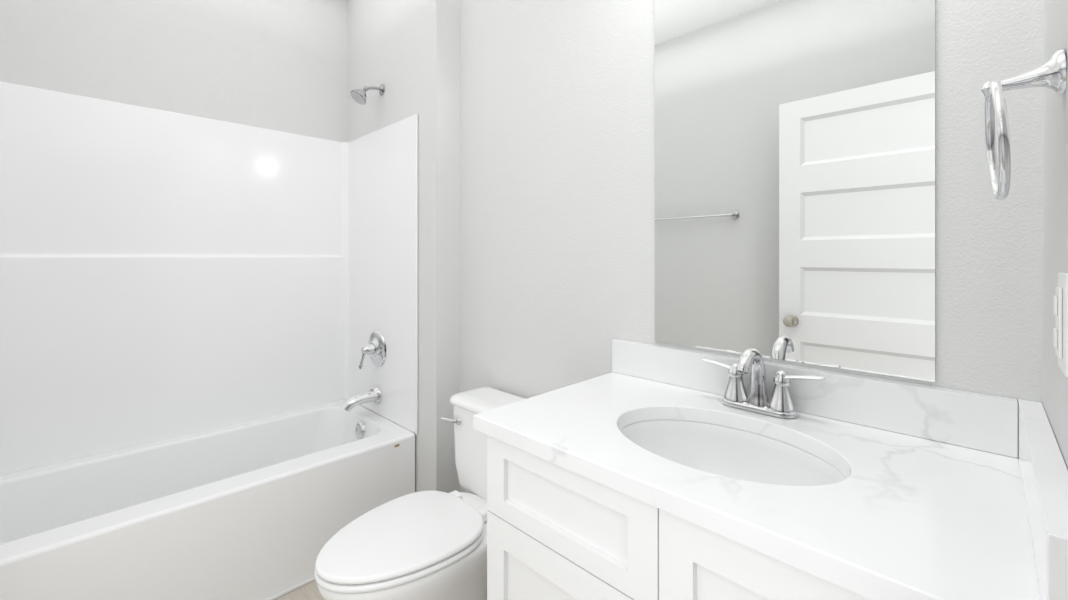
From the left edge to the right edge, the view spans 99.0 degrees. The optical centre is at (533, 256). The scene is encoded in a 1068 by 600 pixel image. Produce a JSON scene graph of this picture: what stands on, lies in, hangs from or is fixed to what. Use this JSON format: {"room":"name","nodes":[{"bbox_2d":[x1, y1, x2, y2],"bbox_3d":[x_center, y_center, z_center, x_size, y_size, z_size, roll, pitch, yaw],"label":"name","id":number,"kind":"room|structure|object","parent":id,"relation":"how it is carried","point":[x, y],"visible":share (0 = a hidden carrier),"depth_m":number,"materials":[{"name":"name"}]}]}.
{"room":"bathroom","nodes":[
{"label":"bathroom","id":0,"kind":"room"},
{"bbox_2d":[0,0,346,141],"bbox_3d":[-1.568,-0.126,2.126,0.115,2.700,1.955,0,0,45],"label":"wall","id":1,"kind":"structure","parent":0,"point":[278,65],"depth_m":2.08,"materials":[{"name":"white paint"}]},
{"bbox_2d":[274,580,322,599],"bbox_3d":[-0.150,1.254,0.677,4.169,0.060,1.894,0,0,45],"label":"floor","id":2,"kind":"structure","parent":0,"point":[309,591],"depth_m":1.65,"materials":[{"name":"beige tile"}]},
{"bbox_2d":[0,81,417,599],"bbox_3d":[-1.323,0.292,1.755,0.752,1.863,1.532,0,0,45],"label":"bathtub","id":3,"kind":"object","parent":2,"relation":"on","point":[195,312],"visible":1,"depth_m":1.91,"materials":[{"name":"white plastic"}]},
{"bbox_2d":[314,387,525,599],"bbox_3d":[-0.303,0.872,1.452,0.452,0.705,0.746,0,0,45],"label":"toilet","id":4,"kind":"object","parent":2,"relation":"on","point":[427,545],"visible":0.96,"depth_m":1.33,"materials":[{"name":"white ceramic"}]},
{"bbox_2d":[473,339,1067,599],"bbox_3d":[0.381,0.741,0.920,0.896,0.967,0.568,0,0,45],"label":"bathroom vanity","id":5,"kind":"object","parent":2,"relation":"on","point":[644,471],"visible":1,"depth_m":0.80,"materials":[{"name":"white paint"}]},
{"bbox_2d":[701,348,824,418],"bbox_3d":[0.499,0.281,1.043,0.270,0.150,0.137,0,0,45],"label":"faucet","id":6,"kind":"object","parent":5,"relation":"on","point":[780,403],"visible":0.98,"depth_m":1.05,"materials":[{"name":"silver metal"}]},
{"bbox_2d":[655,0,934,381],"bbox_3d":[0.576,-0.264,1.123,0.619,1.024,0.005,0,0,45],"label":"mirror","id":7,"kind":"object","parent":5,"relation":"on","point":[794,180],"visible":1,"depth_m":1.07,"materials":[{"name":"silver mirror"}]},
{"bbox_2d":[347,0,459,492],"bbox_3d":[-0.648,-0.126,2.336,0.896,2.700,0.239,0,0,45],"label":"wall","id":8,"kind":"structure","parent":0,"point":[406,53],"depth_m":2.00,"materials":[{"name":"white paint"}]},
{"bbox_2d":[341,387,380,411],"bbox_3d":[-0.850,0.699,2.229,0.084,0.089,0.179,0,0,45],"label":"tub spout","id":9,"kind":"object","parent":8,"relation":"attached to","point":[373,395],"visible":1,"depth_m":2.22,"materials":[{"name":"silver metal"}]},
{"bbox_2d":[350,84,384,104],"bbox_3d":[-0.812,-0.800,2.218,0.084,0.123,0.158,0,0,45],"label":"shower head","id":10,"kind":"object","parent":8,"relation":"attached to","point":[359,96],"visible":1,"depth_m":2.19},
{"bbox_2d":[358,330,385,368],"bbox_3d":[-0.821,0.460,2.258,0.182,0.182,0.098,0,0,45],"label":"shower valve","id":11,"kind":"object","parent":8,"relation":"attached to","point":[375,348],"visible":1,"depth_m":2.25,"materials":[{"name":"silver metal"}]},
{"bbox_2d":[460,0,740,398],"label":"wall","id":12,"kind":"structure","parent":0,"point":[556,194],"depth_m":1.63,"materials":[{"name":"white paint"}]},
{"bbox_2d":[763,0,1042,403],"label":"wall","id":13,"kind":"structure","parent":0,"point":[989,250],"depth_m":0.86,"materials":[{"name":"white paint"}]},
{"bbox_2d":[1043,0,1067,468],"bbox_3d":[0.722,-0.126,0.545,0.115,2.700,0.622,0,0,45],"label":"wall","id":14,"kind":"structure","parent":0,"point":[1055,191],"depth_m":0.67,"materials":[{"name":"white paint"}]},
{"bbox_2d":[981,49,1066,199],"bbox_3d":[0.650,-0.171,0.608,0.078,0.187,0.163,0,0,45],"label":"towel ring","id":15,"kind":"object","parent":14,"relation":"attached to","point":[1051,73],"visible":1,"depth_m":0.59,"materials":[{"name":"silver metal"}]},
{"bbox_2d":[1053,272,1067,376],"bbox_3d":[0.639,0.079,0.553,0.012,0.120,0.075,0,0,45],"label":"outlet","id":16,"kind":"object","parent":14,"relation":"attached to","point":[1060,313],"visible":0.98,"depth_m":0.54,"materials":[{"name":"white plastic"}]}
]}

